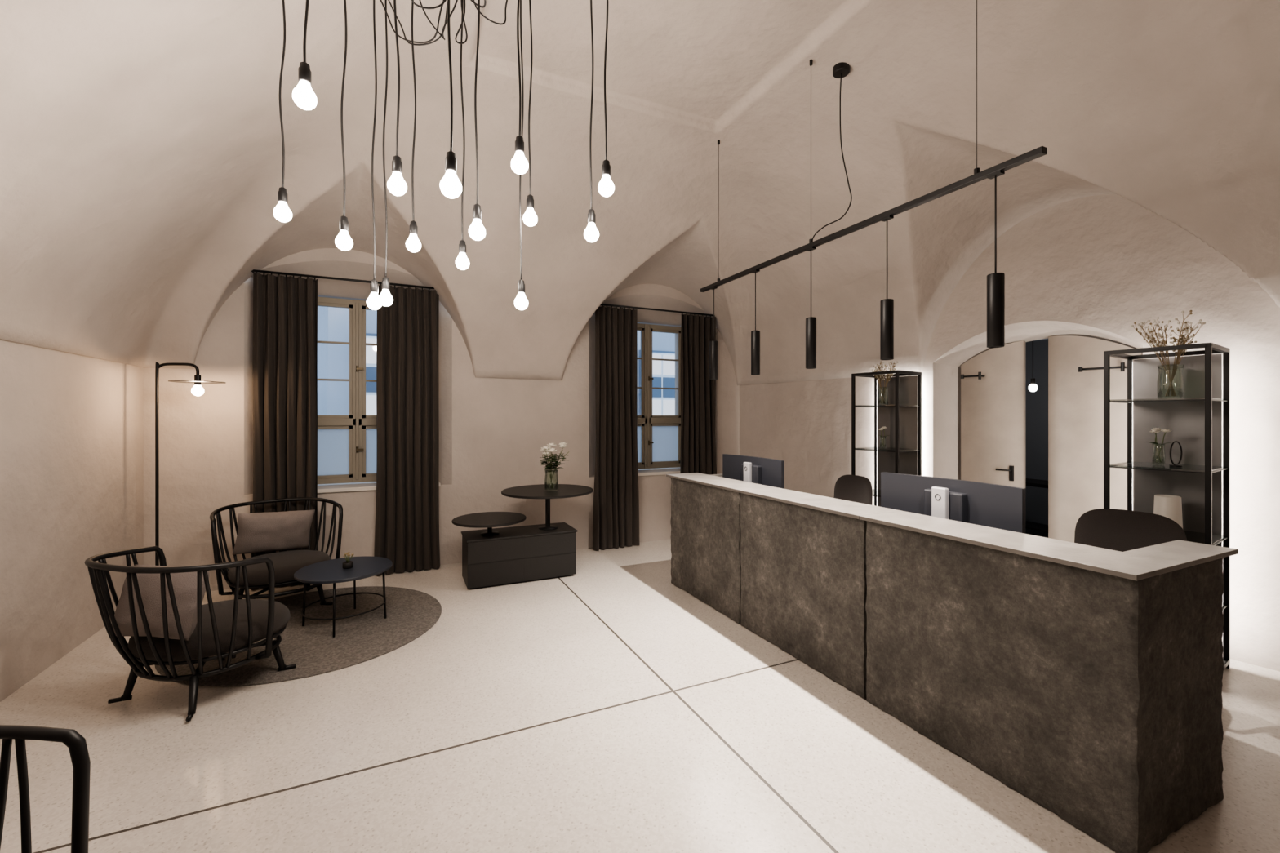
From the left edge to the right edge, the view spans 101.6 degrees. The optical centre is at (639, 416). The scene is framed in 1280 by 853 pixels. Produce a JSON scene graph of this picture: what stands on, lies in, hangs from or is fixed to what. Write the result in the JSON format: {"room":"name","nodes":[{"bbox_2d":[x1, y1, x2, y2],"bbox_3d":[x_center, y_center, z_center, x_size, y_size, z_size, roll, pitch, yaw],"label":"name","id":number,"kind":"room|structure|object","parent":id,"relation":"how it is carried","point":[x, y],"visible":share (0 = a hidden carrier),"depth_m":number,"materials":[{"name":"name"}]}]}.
{"room":"hotel lobby","nodes":[
{"label":"hotel lobby","id":0,"kind":"room"},
{"bbox_2d":[0,339,143,702],"bbox_3d":[-2.614,-0.500,0.569,0.250,4.200,9.750,0,0,-25],"label":"wall","id":1,"kind":"structure","parent":0,"point":[72,424],"depth_m":3.44,"materials":[{"name":"paint"}]},
{"bbox_2d":[143,248,739,591],"bbox_3d":[-1.497,-0.550,6.256,7.000,4.300,0.600,0,0,-25],"label":"wall","id":2,"kind":"structure","parent":0,"point":[493,432],"depth_m":5.66,"materials":[{"name":"paint"}]},
{"bbox_2d":[250,269,434,288],"bbox_3d":[-2.866,-1.345,5.207,1.685,0.036,0.137,0,0,-25],"label":"curtain rod","id":3,"kind":"object","parent":2,"relation":"attached to","point":[253,270],"visible":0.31,"depth_m":5.08,"materials":[{"name":"black metal"}]},
{"bbox_2d":[250,271,317,590],"bbox_3d":[-3.353,0.128,4.925,0.545,2.921,0.140,0,0,-25],"label":"curtain","id":4,"kind":"object","parent":3,"relation":"hanging from","point":[285,346],"visible":0.71,"depth_m":4.92,"materials":[{"name":"grey fabric"}]},
{"bbox_2d":[373,284,439,575],"bbox_3d":[-2.389,0.128,5.378,0.629,2.921,0.140,0,0,-25],"label":"curtain","id":5,"kind":"object","parent":3,"relation":"hanging from","point":[406,531],"visible":0.98,"depth_m":5.36,"materials":[{"name":"grey fabric"}]},
{"bbox_2d":[317,296,440,493],"bbox_3d":[-2.938,-0.237,5.420,1.600,1.985,0.370,0,0,-25],"label":"window","id":6,"kind":"structure","parent":2,"relation":"in","point":[346,444],"depth_m":5.50,"materials":[{"name":"beige paint"}]},
{"bbox_2d":[600,303,715,315],"bbox_3d":[0.221,-1.345,6.655,1.805,0.036,0.137,0,0,-25],"label":"curtain rod","id":7,"kind":"object","parent":2,"relation":"attached to","point":[606,304],"visible":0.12,"depth_m":6.58,"materials":[{"name":"black metal"}]},
{"bbox_2d":[592,305,639,550],"bbox_3d":[-0.293,0.128,6.359,0.598,2.921,0.142,0,0,-25],"label":"curtain","id":8,"kind":"object","parent":7,"relation":"hanging from","point":[615,513],"visible":1,"depth_m":6.34,"materials":[{"name":"grey fabric"}]},
{"bbox_2d":[680,313,716,474],"bbox_3d":[0.761,0.128,6.854,0.598,2.921,0.142,0,0,-25],"label":"curtain","id":9,"kind":"object","parent":7,"relation":"hanging from","point":[698,391],"visible":0.76,"depth_m":6.82,"materials":[{"name":"grey fabric"}]},
{"bbox_2d":[637,323,680,475],"bbox_3d":[0.149,-0.237,6.868,1.600,1.985,0.370,0,0,-25],"label":"window","id":10,"kind":"structure","parent":2,"relation":"in","point":[659,437],"depth_m":7.01,"materials":[{"name":"beige paint"}]},
{"bbox_2d":[0,0,1279,385],"bbox_3d":[1.007,-1.430,2.129,7.632,2.000,9.000,0,0,-25],"label":"ceiling","id":11,"kind":"structure","parent":0,"point":[141,144],"depth_m":3.56,"materials":[{"name":"paint"}]},
{"bbox_2d":[273,0,292,222],"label":"pendant light","id":12,"kind":"object","parent":11,"relation":"hanging from","point":[282,212],"depth_m":2.46,"materials":[{"name":"white glass"}]},
{"bbox_2d":[292,0,316,110],"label":"pendant light","id":13,"kind":"object","parent":11,"relation":"hanging from","point":[304,96],"depth_m":1.94,"materials":[{"name":"white glass"}]},
{"bbox_2d":[334,0,352,250],"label":"pendant light","id":14,"kind":"object","parent":11,"relation":"hanging from","point":[344,242],"depth_m":2.46,"materials":[{"name":"white glass"}]},
{"bbox_2d":[366,0,469,310],"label":"chandelier","id":15,"kind":"object","parent":11,"relation":"hanging from","point":[451,186],"depth_m":2.68,"materials":[{"name":"white glass"}]},
{"bbox_2d":[468,0,507,240],"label":"pendant light","id":16,"kind":"object","parent":11,"relation":"hanging from","point":[477,231],"depth_m":2.36,"materials":[{"name":"white glass"}]},
{"bbox_2d":[511,0,537,310],"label":"pendant light","id":17,"kind":"object","parent":11,"relation":"hanging from","point":[519,164],"depth_m":2.67,"materials":[{"name":"white glass"}]},
{"bbox_2d":[583,0,599,242],"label":"pendant light","id":18,"kind":"object","parent":11,"relation":"hanging from","point":[591,233],"depth_m":2.56,"materials":[{"name":"white glass"}]},
{"bbox_2d":[598,0,614,196],"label":"pendant light","id":19,"kind":"object","parent":11,"relation":"hanging from","point":[606,186],"depth_m":2.36,"materials":[{"name":"white glass"}]},
{"bbox_2d":[700,0,1046,379],"bbox_3d":[1.244,-1.343,3.510,0.299,2.050,2.740,0,0,-25],"label":"pendant light","id":20,"kind":"object","parent":11,"relation":"hanging from","point":[996,281],"visible":1,"depth_m":2.91,"materials":[{"name":"black metal"}]},
{"bbox_2d":[0,538,1279,852],"bbox_3d":[1.995,1.600,2.813,10.400,0.001,9.800,0,0,-25],"label":"floor","id":21,"kind":"structure","parent":0,"point":[606,707],"depth_m":2.49,"materials":[{"name":"stone"}]},
{"bbox_2d":[0,724,90,852],"bbox_3d":[-1.519,1.182,0.903,0.868,0.834,0.925,0,0,0],"label":"lounge chair","id":22,"kind":"object","parent":21,"relation":"on","point":[76,744],"visible":1,"depth_m":1.33,"materials":[{"name":"black metal"}]},
{"bbox_2d":[155,361,225,565],"bbox_3d":[-3.808,0.575,4.330,0.600,2.050,0.387,0,0,-25],"label":"floor lamp","id":23,"kind":"object","parent":21,"relation":"on","point":[197,390],"visible":0.81,"depth_m":4.31,"materials":[{"name":"black metal"}]},
{"bbox_2d":[155,586,441,686],"bbox_3d":[-2.476,1.595,3.986,1.800,0.010,1.800,0,0,-25],"label":"round rug","id":24,"kind":"object","parent":21,"relation":"on","point":[312,646],"visible":0.78,"depth_m":3.79,"materials":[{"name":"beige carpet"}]},
{"bbox_2d":[84,546,295,721],"bbox_3d":[-2.566,1.171,3.054,0.925,0.834,0.868,0,0,16],"label":"lounge chair","id":25,"kind":"object","parent":24,"relation":"on","point":[162,611],"visible":1,"depth_m":2.80,"materials":[{"name":"black metal"}]},
{"bbox_2d":[209,497,342,604],"bbox_3d":[-3.053,1.171,4.432,0.925,0.834,0.868,0,0,-44],"label":"lounge chair","id":26,"kind":"object","parent":24,"relation":"on","point":[256,532],"visible":0.86,"depth_m":4.43,"materials":[{"name":"black metal"}]},
{"bbox_2d":[293,555,392,637],"bbox_3d":[-2.278,1.379,4.035,0.660,0.421,0.660,0,0,-25],"label":"coffee table","id":27,"kind":"object","parent":24,"relation":"on","point":[329,571],"visible":0.96,"depth_m":3.96,"materials":[{"name":"grey metal"}]},
{"bbox_2d":[342,551,354,568],"bbox_3d":[-2.248,1.106,4.023,0.076,0.122,0.078,0,0,-25],"label":"potted plant","id":28,"kind":"object","parent":27,"relation":"on","point":[348,564],"visible":1,"depth_m":4.01,"materials":[{"name":"black plant"}]},
{"bbox_2d":[452,484,593,589],"bbox_3d":[-1.149,1.175,5.226,1.385,0.850,0.920,0,0,-25],"label":"side table","id":29,"kind":"object","parent":21,"relation":"on","point":[495,557],"visible":0.98,"depth_m":5.03,"materials":[{"name":"black wood"}]},
{"bbox_2d":[539,442,567,491],"bbox_3d":[-0.889,0.505,5.235,0.342,0.488,0.348,0,0,26],"label":"flower vase","id":30,"kind":"object","parent":29,"relation":"on","point":[562,445],"visible":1,"depth_m":5.24,"materials":[{"name":"clear glass"}]},
{"bbox_2d":[833,475,872,505],"bbox_3d":[1.702,1.067,4.638,0.618,1.065,0.604,0,0,-19],"label":"office chair","id":31,"kind":"object","parent":21,"relation":"on","point":[855,488],"visible":0.23,"depth_m":4.72,"materials":[{"name":"black fabric"}]},
{"bbox_2d":[851,369,921,506],"bbox_3d":[2.441,0.585,5.181,0.417,2.030,0.486,0,0,-33],"label":"display shelf","id":32,"kind":"object","parent":21,"relation":"on","point":[902,415],"visible":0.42,"depth_m":5.24,"materials":[{"name":"black metal"}]},
{"bbox_2d":[878,426,888,448],"bbox_3d":[2.419,0.209,5.204,0.130,0.218,0.061,0,0,-1],"label":"glass vase","id":33,"kind":"object","parent":32,"relation":"in","point":[885,427],"visible":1,"depth_m":5.20,"materials":[{"name":"green"}]},
{"bbox_2d":[871,360,897,404],"bbox_3d":[2.425,-0.333,5.215,0.249,0.442,0.169,0,0,38],"label":"glass vase","id":34,"kind":"object","parent":32,"relation":"on","point":[879,377],"visible":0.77,"depth_m":5.20,"materials":[{"name":"brown"}]},
{"bbox_2d":[666,472,1238,852],"bbox_3d":[1.414,1.077,3.609,0.935,1.045,3.505,0,0,-25],"label":"reception desk","id":35,"kind":"object","parent":21,"relation":"on","point":[1084,680],"visible":1,"depth_m":2.26,"materials":[{"name":"stone"}]},
{"bbox_2d":[722,453,784,488],"bbox_3d":[0.998,0.612,4.728,0.379,0.484,0.843,0,0,-39],"label":"computer monitor","id":36,"kind":"object","parent":35,"relation":"on","point":[758,470],"visible":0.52,"depth_m":4.67,"materials":[{"name":"black plastic"}]},
{"bbox_2d":[880,471,1026,533],"bbox_3d":[1.779,0.612,3.062,0.379,0.484,0.843,0,0,-39],"label":"computer monitor","id":37,"kind":"object","parent":35,"relation":"on","point":[1002,507],"visible":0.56,"depth_m":2.99,"materials":[{"name":"black plastic"}]},
{"bbox_2d":[1025,478,1048,533],"bbox_3d":[4.630,1.180,6.105,0.400,0.840,0.700,0,0,-17],"label":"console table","id":38,"kind":"object","parent":21,"relation":"on","point":[1028,482],"visible":0.02,"depth_m":6.01,"materials":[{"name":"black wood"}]},
{"bbox_2d":[1074,508,1187,551],"bbox_3d":[2.553,1.067,2.819,0.618,1.065,0.604,0,0,-34],"label":"office chair","id":39,"kind":"object","parent":21,"relation":"on","point":[1117,530],"visible":0.15,"depth_m":2.97,"materials":[{"name":"black fabric"}]},
{"bbox_2d":[1103,342,1230,670],"bbox_3d":[3.408,0.585,3.388,0.507,2.030,0.486,0,0,-33],"label":"display shelf","id":40,"kind":"object","parent":21,"relation":"on","point":[1194,420],"visible":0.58,"depth_m":3.44,"materials":[{"name":"black metal"}]},
{"bbox_2d":[1146,427,1172,465],"bbox_3d":[3.381,0.196,3.400,0.122,0.243,0.082,0,0,32],"label":"glass vase","id":41,"kind":"object","parent":40,"relation":"on","point":[1155,430],"visible":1,"depth_m":3.40,"materials":[{"name":"green"}]},
{"bbox_2d":[1153,494,1182,528],"bbox_3d":[3.413,0.636,3.379,0.140,0.245,0.140,0,0,-25],"label":"vase","id":42,"kind":"object","parent":40,"relation":"on","point":[1169,506],"visible":0.45,"depth_m":3.33,"materials":[{"name":"white ceramic"}]},
{"bbox_2d":[1131,310,1205,398],"bbox_3d":[3.435,-0.384,3.378,0.333,0.545,0.330,0,0,18],"label":"glass vase","id":43,"kind":"object","parent":40,"relation":"on","point":[1161,343],"visible":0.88,"depth_m":3.37,"materials":[{"name":"brown"}]},
{"bbox_2d":[1168,440,1182,466],"bbox_3d":[3.391,0.237,3.305,0.157,0.164,0.060,0,0,-25],"label":"ring ornament","id":44,"kind":"object","parent":40,"relation":"on","point":[1173,464],"visible":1,"depth_m":3.29,"materials":[{"name":"black metal"}]},
{"bbox_2d":[739,194,1279,671],"bbox_3d":[4.144,-0.500,3.524,0.500,4.200,9.301,0,0,-33],"label":"wall","id":45,"kind":"structure","parent":0,"point":[1096,266],"depth_m":4.02,"materials":[{"name":"paint"}]},
{"bbox_2d":[960,340,1025,488],"bbox_3d":[3.322,0.446,4.960,0.189,2.288,0.518,0,0,-42],"label":"door","id":46,"kind":"structure","parent":45,"relation":"in","point":[993,381],"depth_m":4.93,"materials":[{"name":"paint"}]},
{"bbox_2d":[1048,335,1142,542],"bbox_3d":[3.707,0.440,4.331,0.225,2.300,0.649,0,0,-25],"label":"door","id":47,"kind":"structure","parent":45,"relation":"in","point":[1075,362],"depth_m":4.39,"materials":[{"name":"paint"}]},
{"bbox_2d":[1025,338,1048,537],"bbox_3d":[4.654,0.300,5.354,2.240,2.600,2.400,0,0,-33],"label":"wall","id":48,"kind":"structure","parent":0,"point":[1037,402],"depth_m":6.71,"materials":[{"name":"grey paint"}]},
{"bbox_2d":[1028,341,1037,391],"bbox_3d":[4.215,-0.631,5.604,0.079,0.739,0.077,0,0,-25],"label":"pendant bulb","id":49,"kind":"object","parent":48,"relation":"hanging from","point":[1033,387],"visible":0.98,"depth_m":5.59,"materials":[{"name":"white glass"}]},
{"label":"outside","id":50,"kind":"structure","parent":0,"visible":0},
{"label":"ground","id":51,"kind":"structure","parent":50,"visible":0},
{"bbox_2d":[317,306,675,415],"bbox_3d":[-3.074,-2.900,12.447,23.000,15.000,0.450,0,0,-25],"label":"facade","id":52,"kind":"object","parent":51,"relation":"on","point":[333,323],"visible":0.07,"depth_m":10.95,"materials":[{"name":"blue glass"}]}
]}

